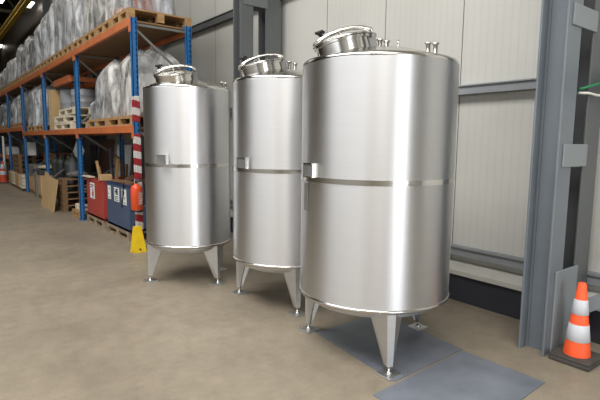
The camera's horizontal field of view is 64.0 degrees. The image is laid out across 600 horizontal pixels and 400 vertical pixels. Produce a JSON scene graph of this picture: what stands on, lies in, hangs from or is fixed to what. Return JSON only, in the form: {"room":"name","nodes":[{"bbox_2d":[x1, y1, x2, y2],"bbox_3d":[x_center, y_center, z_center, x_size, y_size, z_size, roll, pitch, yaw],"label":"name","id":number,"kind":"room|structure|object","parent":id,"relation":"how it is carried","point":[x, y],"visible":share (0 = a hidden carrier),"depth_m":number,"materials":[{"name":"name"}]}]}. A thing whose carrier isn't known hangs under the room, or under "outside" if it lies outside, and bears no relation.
{"room":"warehouse","nodes":[
{"label":"warehouse","id":0,"kind":"room"},
{"bbox_2d":[0,0,13,20],"bbox_3d":[-19.787,-10.180,18.296,16.820,0.200,37.000,-5,9,-38],"label":"ceiling","id":1,"kind":"structure","parent":0,"point":[6,4],"depth_m":27.71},
{"bbox_2d":[40,12,50,61],"bbox_3d":[-6.277,-4.118,12.324,0.712,1.378,0.689,-5,9,-38],"label":"load","id":2,"kind":"object","parent":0,"point":[43,32],"visible":0.27,"depth_m":12.04},
{"bbox_2d":[0,162,599,399],"bbox_3d":[-13.744,0.011,12.854,18.600,0.200,55.600,-5,9,-38],"label":"floor","id":3,"kind":"structure","parent":0,"point":[80,320],"depth_m":4.07,"materials":[{"name":"concrete"}]},
{"bbox_2d":[0,161,9,183],"bbox_3d":[-10.862,-1.023,17.536,0.440,0.800,0.440,6,9,40],"label":"traffic cone","id":4,"kind":"object","parent":3,"relation":"on","point":[3,175],"visible":0.98,"depth_m":17.46,"materials":[{"name":"plastic"}]},
{"bbox_2d":[12,171,28,186],"bbox_3d":[-9.348,-0.720,16.462,0.850,0.490,0.620,-5,9,-38],"label":"bundle","id":5,"kind":"object","parent":3,"relation":"on","point":[13,173],"visible":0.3,"depth_m":16.14,"materials":[{"name":"brown wood"}]},
{"bbox_2d":[13,167,28,172],"bbox_3d":[-9.067,-1.020,16.198,0.900,0.144,1.300,-5,9,-38],"label":"pallet","id":6,"kind":"object","parent":5,"relation":"on","point":[17,170],"visible":0.34,"depth_m":15.79,"materials":[{"name":"brown wood"}]},
{"bbox_2d":[13,162,43,168],"bbox_3d":[-9.065,-1.167,16.180,0.900,0.144,1.300,-5,9,-38],"label":"pallet","id":7,"kind":"object","parent":6,"relation":"on","point":[19,166],"visible":0.36,"depth_m":15.89,"materials":[{"name":"brown wood"}]},
{"bbox_2d":[13,158,43,163],"bbox_3d":[-9.063,-1.313,16.162,0.900,0.144,1.300,-5,9,-38],"label":"pallet","id":8,"kind":"object","parent":7,"relation":"on","point":[32,161],"visible":0.62,"depth_m":15.77,"materials":[{"name":"brown wood"}]},
{"bbox_2d":[12,154,44,159],"bbox_3d":[-9.062,-1.460,16.145,0.900,0.144,1.300,-5,9,-38],"label":"pallet","id":9,"kind":"object","parent":8,"relation":"on","point":[15,156],"visible":0.7,"depth_m":15.82,"materials":[{"name":"brown wood"}]},
{"bbox_2d":[20,144,39,154],"bbox_3d":[-8.945,-1.685,15.888,0.505,0.352,0.500,-5,9,-38],"label":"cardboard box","id":10,"kind":"object","parent":9,"relation":"on","point":[21,145],"visible":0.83,"depth_m":15.80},
{"bbox_2d":[19,174,29,190],"bbox_3d":[-8.397,-0.564,15.249,0.850,0.490,0.620,-5,9,-38],"label":"bundle","id":11,"kind":"object","parent":3,"relation":"on","point":[22,182],"visible":0.33,"depth_m":14.84,"materials":[{"name":"brown wood"}]},
{"bbox_2d":[28,163,45,193],"bbox_3d":[-7.683,-0.660,14.545,0.800,0.855,0.900,-5,9,-38],"label":"wooden crate","id":12,"kind":"object","parent":3,"relation":"on","point":[31,166],"visible":0.29,"depth_m":14.27,"materials":[{"name":"beige wood"}]},
{"bbox_2d":[32,169,51,197],"bbox_3d":[-7.045,-0.492,13.649,0.870,0.760,1.140,-5,9,-38],"label":"wooden crate","id":13,"kind":"object","parent":3,"relation":"on","point":[38,174],"visible":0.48,"depth_m":13.22,"materials":[{"name":"beige wood"}]},
{"bbox_2d":[38,164,51,169],"bbox_3d":[-7.014,-0.932,13.525,0.672,0.140,0.854,-5,9,-38],"label":"heap","id":14,"kind":"object","parent":13,"relation":"on","point":[42,166],"visible":0.32,"depth_m":13.28,"materials":[{"name":"brown wood"}]},
{"bbox_3d":[-6.925,-1.125,13.713,0.500,0.144,1.200,-5,9,-38],"label":"pallet","id":15,"kind":"object","parent":14,"relation":"on","visible":0},
{"bbox_2d":[44,152,71,158],"bbox_3d":[-6.923,-1.274,13.695,0.500,0.144,1.200,-5,9,-38],"label":"pallet","id":16,"kind":"object","parent":15,"relation":"on","point":[51,154],"visible":0.62,"depth_m":13.36,"materials":[{"name":"brown wood"}]},
{"bbox_2d":[41,171,57,211],"bbox_3d":[-5.842,-0.220,11.166,0.122,0.840,1.500,-5,9,-38],"label":"cardboard sheet","id":17,"kind":"object","parent":3,"relation":"on","point":[50,185],"visible":1,"depth_m":11.11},
{"bbox_2d":[51,154,57,198],"bbox_3d":[-6.596,-0.634,13.012,0.230,1.205,0.230,-5,9,-38],"label":"gas cylinder","id":18,"kind":"object","parent":3,"relation":"on","point":[54,159],"visible":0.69,"depth_m":12.89,"materials":[{"name":"metal"}]},
{"bbox_2d":[42,0,70,152],"bbox_3d":[-8.807,-5.199,17.280,0.730,9.200,0.300,-5,9,-38],"label":"steel column","id":19,"kind":"structure","parent":3,"relation":"on","point":[66,140],"depth_m":17.51,"materials":[{"name":"metal"}]},
{"bbox_2d":[56,155,65,177],"bbox_3d":[-6.203,-0.570,12.511,0.230,1.205,0.230,-5,9,-38],"label":"gas cylinder","id":20,"kind":"object","parent":3,"relation":"on","point":[60,162],"visible":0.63,"depth_m":12.39,"materials":[{"name":"metal"}]},
{"bbox_2d":[64,156,70,201],"bbox_3d":[-5.663,-0.481,11.822,0.230,1.205,0.230,-5,9,-38],"label":"gas cylinder","id":21,"kind":"object","parent":3,"relation":"on","point":[66,169],"visible":0.34,"depth_m":11.70,"materials":[{"name":"metal"}]},
{"bbox_2d":[68,153,77,206],"bbox_3d":[-5.404,-0.478,11.488,0.230,1.285,0.230,-5,9,-38],"label":"gas cylinder","id":22,"kind":"object","parent":3,"relation":"on","point":[72,161],"visible":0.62,"depth_m":11.37,"materials":[{"name":"metal"}]},
{"bbox_2d":[58,201,87,211],"bbox_3d":[-5.117,0.145,11.117,0.780,0.144,0.560,-5,9,-38],"label":"pallet","id":23,"kind":"object","parent":3,"relation":"on","point":[60,207],"visible":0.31,"depth_m":10.86,"materials":[{"name":"brown wood"}]},
{"bbox_2d":[58,195,86,205],"bbox_3d":[-5.115,0.000,11.100,0.780,0.144,0.560,-5,9,-38],"label":"pallet","id":24,"kind":"object","parent":23,"relation":"on","point":[61,201],"visible":0.37,"depth_m":10.85,"materials":[{"name":"brown wood"}]},
{"bbox_2d":[57,189,86,198],"bbox_3d":[-5.114,-0.145,11.082,0.780,0.144,0.560,-5,9,-38],"label":"pallet","id":25,"kind":"object","parent":24,"relation":"on","point":[64,195],"visible":0.52,"depth_m":10.85,"materials":[{"name":"brown wood"}]},
{"bbox_2d":[57,183,86,191],"bbox_3d":[-5.112,-0.290,11.065,0.780,0.144,0.560,-5,9,-38],"label":"pallet","id":26,"kind":"object","parent":25,"relation":"on","point":[60,188],"visible":0.46,"depth_m":10.80,"materials":[{"name":"brown wood"}]},
{"bbox_2d":[57,177,95,185],"bbox_3d":[-5.110,-0.435,11.047,0.780,0.144,0.560,-5,9,-38],"label":"pallet","id":27,"kind":"object","parent":26,"relation":"on","point":[61,181],"visible":0.53,"depth_m":10.83,"materials":[{"name":"brown wood"}]},
{"bbox_2d":[67,171,88,177],"bbox_3d":[-5.101,-0.594,11.033,0.484,0.160,0.480,-5,9,-38],"label":"heap","id":28,"kind":"object","parent":27,"relation":"on","point":[74,173],"visible":0.64,"depth_m":10.88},
{"bbox_2d":[72,208,87,218],"bbox_3d":[-4.402,0.266,10.173,0.660,0.144,0.620,-5,9,-38],"label":"pallet","id":29,"kind":"object","parent":3,"relation":"on","point":[76,213],"visible":0.3,"depth_m":9.95,"materials":[{"name":"brown wood"}]},
{"bbox_2d":[81,68,106,194],"bbox_3d":[-6.081,-4.750,13.804,0.730,9.200,0.300,-5,9,-38],"label":"steel column","id":30,"kind":"structure","parent":3,"relation":"on","point":[87,154],"depth_m":14.06,"materials":[{"name":"metal"}]},
{"bbox_2d":[0,16,191,235],"bbox_3d":[-7.024,-1.762,13.536,0.941,3.310,16.415,-5,9,-38],"label":"rack","id":31,"kind":"object","parent":3,"relation":"on","point":[126,37],"visible":0.66,"depth_m":9.32,"materials":[{"name":"metal"}]},
{"bbox_2d":[5,147,18,154],"bbox_3d":[-11.104,-1.896,18.510,0.404,0.312,0.550,-5,9,-38],"label":"cardboard box","id":32,"kind":"object","parent":31,"relation":"on","point":[15,150],"visible":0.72,"depth_m":18.33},
{"bbox_2d":[27,142,35,154],"bbox_3d":[-8.449,-1.604,15.010,0.303,0.412,0.260,-5,9,-38],"label":"cardboard box","id":33,"kind":"object","parent":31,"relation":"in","point":[31,146],"visible":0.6,"depth_m":14.92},
{"bbox_2d":[29,67,33,75],"bbox_3d":[-6.768,-3.443,13.052,0.960,0.144,0.780,-5,9,-38],"label":"pallet","id":34,"kind":"object","parent":31,"relation":"on","point":[31,71],"visible":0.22,"depth_m":12.74,"materials":[{"name":"brown wood"}]},
{"bbox_2d":[34,23,43,65],"bbox_3d":[-6.770,-4.128,12.953,0.720,1.236,0.715,-5,9,-38],"label":"load","id":35,"kind":"object","parent":34,"relation":"on","point":[37,33],"visible":0.31,"depth_m":12.66},
{"bbox_2d":[27,126,49,131],"bbox_3d":[-7.263,-2.042,13.840,0.900,0.144,1.200,-5,9,-38],"label":"pallet","id":36,"kind":"object","parent":31,"relation":"on","point":[29,128],"visible":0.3,"depth_m":13.56,"materials":[{"name":"brown wood"}]},
{"bbox_2d":[28,84,39,125],"bbox_3d":[-7.523,-2.770,14.106,0.864,1.226,0.738,-4,8,-35],"label":"load","id":37,"kind":"object","parent":36,"relation":"on","point":[30,108],"visible":0.26,"depth_m":13.87},
{"bbox_2d":[32,83,61,125],"bbox_3d":[-7.006,-2.669,13.446,0.863,1.194,0.809,-5,9,-38],"label":"load","id":38,"kind":"object","parent":36,"relation":"on","point":[36,102],"visible":0.36,"depth_m":13.11},
{"bbox_2d":[36,125,49,130],"bbox_3d":[-6.465,-1.911,12.822,0.900,0.144,1.000,-5,9,-38],"label":"pallet","id":39,"kind":"object","parent":31,"relation":"on","point":[38,127],"visible":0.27,"depth_m":12.53,"materials":[{"name":"brown wood"}]},
{"bbox_2d":[39,86,62,124],"bbox_3d":[-6.425,-2.485,12.713,0.885,1.018,0.953,-5,9,-38],"label":"load","id":40,"kind":"object","parent":39,"relation":"on","point":[49,87],"visible":0.27,"depth_m":12.41},
{"bbox_2d":[40,59,46,68],"bbox_3d":[-5.768,-3.278,11.778,0.960,0.144,0.780,-5,9,-38],"label":"pallet","id":41,"kind":"object","parent":31,"relation":"on","point":[44,63],"visible":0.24,"depth_m":11.47,"materials":[{"name":"brown wood"}]},
{"bbox_2d":[46,3,55,57],"bbox_3d":[-5.773,-4.066,11.671,0.706,1.442,0.635,-5,9,-38],"label":"load","id":42,"kind":"object","parent":41,"relation":"on","point":[51,45],"visible":0.27,"depth_m":11.35},
{"bbox_2d":[47,55,53,64],"bbox_3d":[-5.268,-3.196,11.140,0.960,0.144,0.780,-5,9,-38],"label":"pallet","id":43,"kind":"object","parent":31,"relation":"on","point":[50,59],"visible":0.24,"depth_m":10.83,"materials":[{"name":"brown wood"}]},
{"bbox_2d":[53,0,64,52],"bbox_3d":[-5.269,-4.068,11.024,0.713,1.611,0.676,-5,9,-38],"label":"load","id":44,"kind":"object","parent":43,"relation":"on","point":[56,3],"visible":0.32,"depth_m":10.70},
{"bbox_2d":[48,90,61,129],"bbox_3d":[-5.978,-2.217,11.912,0.424,0.980,0.280,-5,9,-38],"label":"cardboard box","id":45,"kind":"object","parent":31,"relation":"on","point":[53,95],"visible":0.38,"depth_m":11.73,"materials":[{"name":"brown cardboard"}]},
{"bbox_2d":[54,49,62,60],"bbox_3d":[-4.769,-3.114,10.503,0.960,0.144,0.780,-5,9,-38],"label":"pallet","id":46,"kind":"object","parent":31,"relation":"on","point":[58,54],"visible":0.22,"depth_m":10.19,"materials":[{"name":"brown wood"}]},
{"bbox_2d":[61,0,72,47],"bbox_3d":[-4.771,-4.070,10.377,0.722,1.781,0.691,-5,9,-38],"label":"load","id":47,"kind":"object","parent":46,"relation":"on","point":[66,5],"visible":0.34,"depth_m":10.10},
{"bbox_2d":[60,89,71,121],"bbox_3d":[-5.463,-2.159,11.583,0.580,0.956,0.580,-5,9,-38],"label":"drum","id":48,"kind":"object","parent":31,"relation":"on","point":[65,98],"visible":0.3,"depth_m":11.29,"materials":[{"name":"metal"}]},
{"bbox_2d":[63,43,72,55],"bbox_3d":[-4.269,-3.031,9.866,0.960,0.144,0.780,-5,9,-38],"label":"pallet","id":49,"kind":"object","parent":31,"relation":"on","point":[67,49],"visible":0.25,"depth_m":9.55,"materials":[{"name":"brown wood"}]},
{"bbox_2d":[71,0,83,42],"bbox_3d":[-4.268,-3.946,9.750,0.716,1.696,0.656,-5,9,-38],"label":"load","id":50,"kind":"object","parent":49,"relation":"on","point":[77,5],"visible":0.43,"depth_m":9.48},
{"bbox_2d":[54,122,86,129],"bbox_3d":[-4.917,-1.637,10.687,0.700,0.144,1.600,-5,9,-38],"label":"pallet","id":51,"kind":"object","parent":31,"relation":"on","point":[66,125],"visible":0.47,"depth_m":10.33,"materials":[{"name":"brown wood"}]},
{"bbox_2d":[54,114,90,122],"bbox_3d":[-4.861,-1.784,10.648,0.700,0.144,1.600,-5,9,-40],"label":"pallet","id":52,"kind":"object","parent":51,"relation":"on","point":[67,118],"visible":0.45,"depth_m":10.42,"materials":[{"name":"brown wood"}]},
{"bbox_2d":[58,107,90,115],"bbox_3d":[-4.804,-1.932,10.608,0.700,0.144,1.600,-4,8,-36],"label":"pallet","id":53,"kind":"object","parent":52,"relation":"on","point":[84,110],"visible":0.44,"depth_m":10.32,"materials":[{"name":"brown wood"}]},
{"bbox_2d":[70,88,96,106],"bbox_3d":[-4.777,-2.232,10.655,0.580,0.426,0.580,-5,9,-38],"label":"drum","id":54,"kind":"object","parent":53,"relation":"on","point":[87,96],"visible":0.5,"depth_m":10.43,"materials":[{"name":"metal"}]},
{"bbox_2d":[53,75,96,88],"bbox_3d":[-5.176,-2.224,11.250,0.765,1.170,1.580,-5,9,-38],"label":"pallet","id":55,"kind":"object","parent":54,"relation":"on","point":[65,81],"visible":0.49,"depth_m":10.97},
{"bbox_2d":[72,36,82,49],"bbox_3d":[-3.769,-2.949,9.229,0.960,0.144,0.780,-5,9,-38],"label":"pallet","id":56,"kind":"object","parent":31,"relation":"on","point":[79,41],"visible":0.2,"depth_m":8.92,"materials":[{"name":"brown wood"}]},
{"bbox_2d":[83,28,95,43],"bbox_3d":[-3.269,-2.867,8.591,0.960,0.144,0.780,-5,9,-38],"label":"pallet","id":57,"kind":"object","parent":31,"relation":"on","point":[91,34],"visible":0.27,"depth_m":8.29,"materials":[{"name":"brown wood"}]},
{"bbox_2d":[83,0,111,34],"bbox_3d":[-3.524,-3.832,8.785,0.738,1.717,1.541,-5,9,-38],"label":"load","id":58,"kind":"object","parent":57,"relation":"on","point":[95,11],"visible":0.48,"depth_m":8.46},
{"bbox_2d":[96,18,110,35],"bbox_3d":[-2.770,-2.784,7.954,0.960,0.144,0.780,-5,9,-38],"label":"pallet","id":59,"kind":"object","parent":31,"relation":"on","point":[106,25],"visible":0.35,"depth_m":7.64,"materials":[{"name":"brown wood"}]},
{"bbox_2d":[107,0,124,19],"bbox_3d":[-2.775,-3.646,7.841,0.720,1.590,0.650,-5,9,-38],"label":"load","id":60,"kind":"object","parent":59,"relation":"on","point":[116,6],"visible":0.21,"depth_m":7.70},
{"bbox_2d":[90,99,117,125],"bbox_3d":[-3.768,-1.686,9.281,0.549,0.604,0.457,-5,9,-38],"label":"load","id":61,"kind":"object","parent":31,"relation":"on","point":[92,105],"visible":0.22,"depth_m":9.07},
{"bbox_2d":[87,118,142,127],"bbox_3d":[-3.211,-1.375,8.673,0.900,0.144,1.200,-5,9,-38],"label":"pallet","id":62,"kind":"object","parent":31,"relation":"on","point":[99,122],"visible":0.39,"depth_m":8.41,"materials":[{"name":"brown wood"}]},
{"bbox_2d":[95,73,117,118],"bbox_3d":[-3.479,-1.924,8.803,0.496,0.904,0.494,-5,9,-38],"label":"load","id":63,"kind":"object","parent":62,"relation":"on","point":[99,103],"visible":0.26,"depth_m":8.63},
{"bbox_2d":[99,60,125,117],"bbox_3d":[-2.941,-1.894,8.256,0.891,0.987,0.910,-5,9,-38],"label":"load","id":64,"kind":"object","parent":62,"relation":"on","point":[111,97],"visible":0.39,"depth_m":7.98},
{"bbox_2d":[107,115,143,126],"bbox_3d":[-2.450,-1.250,7.702,0.900,0.144,1.200,-5,9,-38],"label":"pallet","id":65,"kind":"object","parent":31,"relation":"on","point":[121,119],"visible":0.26,"depth_m":7.44,"materials":[{"name":"brown wood"}]},
{"bbox_2d":[117,46,180,116],"bbox_3d":[-2.361,-1.840,7.521,0.880,1.066,0.964,-5,9,-38],"label":"load","id":66,"kind":"object","parent":65,"relation":"on","point":[147,60],"visible":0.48,"depth_m":7.20},
{"bbox_2d":[130,178,144,212],"bbox_3d":[-2.323,-0.075,6.855,0.193,0.490,0.168,-5,9,-38],"label":"fire extinguisher","id":67,"kind":"object","parent":31,"relation":"attached to","point":[137,199],"visible":0.98,"depth_m":6.79,"materials":[{"name":"red metal"}]},
{"bbox_2d":[111,7,191,27],"bbox_3d":[-2.270,-2.702,7.317,0.960,0.144,0.780,-5,9,-38],"label":"pallet","id":68,"kind":"object","parent":31,"relation":"on","point":[142,15],"visible":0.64,"depth_m":7.13,"materials":[{"name":"brown wood"}]},
{"bbox_2d":[124,0,175,14],"bbox_3d":[-2.275,-3.537,7.198,0.726,1.537,0.726,-5,9,-38],"label":"load","id":69,"kind":"object","parent":68,"relation":"on","point":[161,6],"visible":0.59,"depth_m":7.04},
{"bbox_3d":[-7.267,-3.525,13.690,0.960,0.144,0.780,-5,9,-38],"label":"pallet","id":70,"kind":"object","parent":31,"relation":"on","visible":0},
{"bbox_2d":[29,36,35,68],"bbox_3d":[-7.277,-4.139,13.605,0.698,1.091,0.670,-5,9,-38],"label":"load","id":71,"kind":"object","parent":70,"relation":"on","point":[31,44],"visible":0.16,"depth_m":13.30},
{"bbox_3d":[-7.767,-3.607,14.327,0.960,0.144,0.780,-5,9,-38],"label":"pallet","id":72,"kind":"object","parent":31,"relation":"on","visible":0},
{"bbox_2d":[24,36,33,72],"bbox_3d":[-7.777,-4.261,14.238,0.723,1.172,0.669,-5,9,-38],"label":"load","id":73,"kind":"object","parent":72,"relation":"on","point":[27,41],"visible":0.24,"depth_m":13.96},
{"bbox_3d":[-8.267,-3.690,14.964,0.960,0.144,0.780,-5,9,-38],"label":"pallet","id":74,"kind":"object","parent":31,"relation":"on","visible":0},
{"bbox_2d":[20,48,24,74],"bbox_3d":[-8.271,-4.293,14.880,0.739,1.070,0.648,-5,9,-38],"label":"load","id":75,"kind":"object","parent":74,"relation":"on","point":[22,53],"visible":0.18,"depth_m":14.62},
{"bbox_3d":[-9.471,-2.550,16.641,0.900,0.144,0.800,-5,9,-38],"label":"pallet","id":76,"kind":"object","parent":31,"relation":"on","visible":0},
{"bbox_2d":[11,94,20,123],"bbox_3d":[-9.468,-3.127,16.571,0.864,1.013,0.768,-5,9,-38],"label":"load","id":77,"kind":"object","parent":76,"relation":"on","point":[14,106],"visible":0.3,"depth_m":16.18},
{"bbox_3d":[-8.305,-2.358,15.154,0.900,0.144,0.800,-5,9,-38],"label":"pallet","id":78,"kind":"object","parent":31,"relation":"on","visible":0},
{"bbox_2d":[20,91,31,121],"bbox_3d":[-8.295,-2.937,15.084,0.848,1.016,0.782,-5,9,-38],"label":"load","id":79,"kind":"object","parent":78,"relation":"on","point":[25,92],"visible":0.19,"depth_m":14.69},
{"bbox_3d":[-8.857,-2.449,15.858,0.900,0.144,0.800,-5,9,-38],"label":"pallet","id":80,"kind":"object","parent":31,"relation":"on","visible":0},
{"bbox_2d":[16,95,20,122],"bbox_3d":[-8.849,-3.013,15.789,0.868,0.986,0.766,-5,9,-38],"label":"load","id":81,"kind":"object","parent":80,"relation":"on","point":[19,96],"visible":0.25,"depth_m":15.45},
{"bbox_3d":[-9.266,-3.854,16.239,0.960,0.144,0.780,-5,9,-38],"label":"pallet","id":82,"kind":"object","parent":31,"relation":"on","visible":0},
{"bbox_2d":[13,58,17,79],"bbox_3d":[-9.275,-4.416,16.156,0.693,0.987,0.627,-5,9,-38],"label":"load","id":83,"kind":"object","parent":82,"relation":"on","point":[15,66],"visible":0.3,"depth_m":15.85},
{"bbox_3d":[-8.766,-3.772,15.601,0.960,0.144,0.780,-5,9,-38],"label":"pallet","id":84,"kind":"object","parent":31,"relation":"on","visible":0},
{"bbox_2d":[16,44,23,77],"bbox_3d":[-8.770,-4.416,15.514,0.696,1.153,0.613,-5,9,-38],"label":"load","id":85,"kind":"object","parent":84,"relation":"on","point":[18,57],"visible":0.21,"depth_m":15.21},
{"bbox_3d":[-10.265,-4.019,17.513,0.960,0.144,0.780,-5,9,-38],"label":"pallet","id":86,"kind":"object","parent":31,"relation":"on","visible":0},
{"bbox_2d":[6,59,13,83],"bbox_3d":[-10.274,-4.595,17.432,0.694,1.014,0.620,-5,9,-38],"label":"load","id":87,"kind":"object","parent":86,"relation":"on","point":[8,77],"visible":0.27,"depth_m":17.16},
{"bbox_3d":[-10.331,-2.677,17.739,0.900,0.144,0.800,-5,9,-38],"label":"pallet","id":88,"kind":"object","parent":31,"relation":"on","visible":0},
{"bbox_2d":[9,97,15,123],"bbox_3d":[-10.328,-3.255,17.665,0.843,1.016,0.768,-5,9,-38],"label":"load","id":89,"kind":"object","parent":88,"relation":"on","point":[11,99],"visible":0.12,"depth_m":17.28},
{"bbox_3d":[-10.945,-2.778,18.522,0.900,0.144,0.800,-5,9,-38],"label":"pallet","id":90,"kind":"object","parent":31,"relation":"on","visible":0},
{"bbox_2d":[3,103,9,125],"bbox_3d":[-10.938,-3.332,18.456,0.861,0.966,0.791,-5,9,-38],"label":"load","id":91,"kind":"object","parent":90,"relation":"on","point":[4,106],"visible":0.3,"depth_m":18.10},
{"bbox_2d":[87,214,107,228],"bbox_3d":[-3.580,0.374,9.350,0.800,0.144,1.120,-5,9,-38],"label":"pallet","id":92,"kind":"object","parent":3,"relation":"on","point":[90,218],"visible":0.3,"depth_m":9.08,"materials":[{"name":"brown wood"}]},
{"bbox_2d":[86,177,122,220],"bbox_3d":[-3.557,-0.050,9.275,0.792,0.713,1.100,-5,9,-38],"label":"waste bin","id":93,"kind":"object","parent":92,"relation":"on","point":[96,189],"visible":0.47,"depth_m":8.91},
{"bbox_2d":[98,174,111,180],"bbox_3d":[-3.532,-0.412,8.698,0.202,0.112,0.170,-5,9,-38],"label":"cardboard box","id":94,"kind":"object","parent":93,"relation":"on","point":[102,177],"visible":0.96,"depth_m":8.63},
{"bbox_2d":[99,139,114,173],"bbox_3d":[-4.775,-0.681,11.751,0.200,1.602,1.100,-5,9,-38],"label":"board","id":95,"kind":"object","parent":3,"relation":"on","point":[104,163],"visible":0.43,"depth_m":11.74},
{"bbox_2d":[109,148,113,176],"bbox_3d":[-3.844,-0.344,9.829,0.096,1.451,0.070,1,7,7],"label":"pipe","id":96,"kind":"object","parent":3,"relation":"on","point":[110,149],"visible":0.34,"depth_m":9.76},
{"bbox_2d":[117,145,131,176],"bbox_3d":[-4.009,-0.495,10.780,0.200,1.482,0.950,-5,9,-38],"label":"board","id":97,"kind":"object","parent":3,"relation":"on","point":[128,148],"visible":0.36,"depth_m":10.52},
{"bbox_2d":[106,222,146,241],"bbox_3d":[-2.768,0.506,8.331,0.800,0.144,1.200,-5,9,-38],"label":"pallet","id":98,"kind":"object","parent":3,"relation":"on","point":[119,232],"visible":0.3,"depth_m":8.06,"materials":[{"name":"brown wood"}]},
{"bbox_2d":[106,181,146,232],"bbox_3d":[-2.739,0.068,8.246,0.793,0.743,1.180,-5,9,-38],"label":"waste bin","id":99,"kind":"object","parent":98,"relation":"on","point":[123,218],"visible":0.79,"depth_m":7.87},
{"bbox_2d":[112,179,133,184],"bbox_3d":[-2.893,-0.299,7.867,0.100,0.035,0.771,-5,9,-41],"label":"plank","id":100,"kind":"object","parent":99,"relation":"on","point":[113,180],"visible":0.79,"depth_m":7.77,"materials":[{"name":"brown wood"}]},
{"bbox_2d":[130,226,146,252],"bbox_3d":[-2.333,0.567,6.924,0.190,0.370,0.158,-5,9,-38],"label":"guard","id":101,"kind":"object","parent":3,"relation":"on","point":[138,245],"visible":1,"depth_m":6.90,"materials":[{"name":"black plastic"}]},
{"bbox_2d":[132,46,162,178],"bbox_3d":[-3.355,-4.301,10.328,0.730,9.200,0.300,-5,9,-38],"label":"steel column","id":102,"kind":"structure","parent":3,"relation":"on","point":[160,47],"depth_m":10.57,"materials":[{"name":"metal"}]},
{"bbox_2d":[143,64,230,285],"bbox_3d":[-1.284,-0.292,5.543,1.021,2.423,0.981,-5,9,-38],"label":"tank","id":103,"kind":"object","parent":3,"relation":"on","point":[186,117],"visible":1,"depth_m":5.14,"materials":[{"name":"silver metal"}]},
{"bbox_2d":[233,0,279,79],"bbox_3d":[-0.629,-3.852,6.852,0.730,9.200,0.300,-5,9,-38],"label":"steel column","id":104,"kind":"structure","parent":3,"relation":"on","point":[268,11],"depth_m":6.96,"materials":[{"name":"metal"}]},
{"bbox_2d":[231,53,304,317],"bbox_3d":[-0.148,-0.207,4.826,1.148,2.451,1.072,-5,9,-38],"label":"tank","id":105,"kind":"object","parent":3,"relation":"on","point":[267,97],"visible":0.68,"depth_m":4.36,"materials":[{"name":"silver metal"}]},
{"bbox_2d":[316,317,386,370],"bbox_3d":[0.584,1.145,3.911,0.715,0.006,0.802,-5,9,-38],"label":"floor plate","id":106,"kind":"object","parent":3,"relation":"on","point":[358,338],"depth_m":3.92,"materials":[{"name":"metal"}]},
{"bbox_2d":[298,25,459,380],"bbox_3d":[0.582,-0.072,3.731,1.246,2.462,1.166,-5,9,-38],"label":"tank","id":107,"kind":"object","parent":106,"relation":"on","point":[379,122],"visible":1,"depth_m":3.24,"materials":[{"name":"silver metal"}]},
{"bbox_2d":[391,321,461,381],"bbox_3d":[0.778,1.163,3.781,0.907,0.006,0.701,-5,9,-38],"label":"floor plate","id":108,"kind":"object","parent":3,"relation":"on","point":[416,351],"depth_m":3.72,"materials":[{"name":"metal"}]},
{"bbox_2d":[373,351,544,399],"bbox_3d":[1.063,1.241,3.158,1.056,0.006,0.668,-5,9,-38],"label":"floor plate","id":109,"kind":"object","parent":3,"relation":"on","point":[463,375],"visible":1,"depth_m":3.22,"materials":[{"name":"painted steel"}]},
{"bbox_2d":[518,0,599,356],"bbox_3d":[2.096,-3.404,3.376,0.730,9.200,0.300,-5,9,-38],"label":"steel column","id":110,"kind":"structure","parent":3,"relation":"on","point":[566,122],"depth_m":3.67,"materials":[{"name":"metal"}]},
{"bbox_2d":[0,0,31,40],"bbox_3d":[-8.130,-7.607,15.635,0.200,0.330,54.000,-5,9,-38],"label":"beam","id":111,"kind":"structure","parent":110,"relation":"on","point":[22,5],"depth_m":21.76,"materials":[{"name":"metal"}]},
{"bbox_2d":[578,82,599,90],"bbox_3d":[2.427,-0.976,3.663,0.633,0.301,0.191,1,7,6],"label":"cable","id":112,"kind":"object","parent":110,"relation":"attached to","point":[598,83],"visible":1,"depth_m":3.62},
{"bbox_2d":[588,293,599,312],"bbox_3d":[2.583,0.568,3.485,0.160,0.820,1.031,-5,9,-38],"label":"diagonal brace","id":113,"kind":"object","parent":110,"relation":"attached to","point":[594,301],"visible":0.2,"depth_m":3.75,"materials":[{"name":"paint"}]},
{"bbox_2d":[548,282,599,371],"bbox_3d":[2.074,0.903,3.563,0.285,0.597,0.285,-5,9,-38],"label":"traffic cone","id":114,"kind":"object","parent":3,"relation":"on","point":[576,352],"visible":1,"depth_m":3.51,"materials":[{"name":"plastic"}]},
{"bbox_2d":[0,0,599,291],"bbox_3d":[-7.756,-5.140,16.886,0.200,9.200,55.000,-5,9,-38],"label":"wall","id":115,"kind":"structure","parent":0,"point":[491,40],"depth_m":4.94,"materials":[{"name":"metal"}]},
{"bbox_2d":[163,0,281,45],"bbox_3d":[1.444,-2.789,4.988,0.110,0.120,24.600,-5,9,-38],"label":"trim","id":116,"kind":"structure","parent":115,"relation":"attached to","point":[227,16],"depth_m":8.86,"materials":[{"name":"paint"}]},
{"bbox_2d":[114,176,599,286],"bbox_3d":[1.407,0.487,5.381,0.110,0.095,24.600,-5,9,-38],"label":"trim","id":117,"kind":"structure","parent":115,"relation":"attached to","point":[593,278],"depth_m":4.69,"materials":[{"name":"metal"}]},
{"bbox_2d":[230,78,535,113],"bbox_3d":[1.426,-1.156,5.184,0.110,0.090,24.600,-5,9,-38],"label":"trim","id":118,"kind":"structure","parent":115,"relation":"attached to","point":[521,84],"depth_m":4.55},
{"bbox_2d":[230,217,599,343],"bbox_3d":[1.368,0.823,5.394,0.200,0.310,24.580,-5,9,-38],"label":"baseboard","id":119,"kind":"structure","parent":115,"relation":"attached to","point":[505,301],"depth_m":4.63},
{"bbox_2d":[230,208,599,310],"bbox_3d":[1.355,0.654,5.362,0.236,0.092,24.600,-5,9,-38],"label":"trim","id":120,"kind":"structure","parent":115,"relation":"attached to","point":[507,279],"depth_m":4.69,"materials":[{"name":"metal"}]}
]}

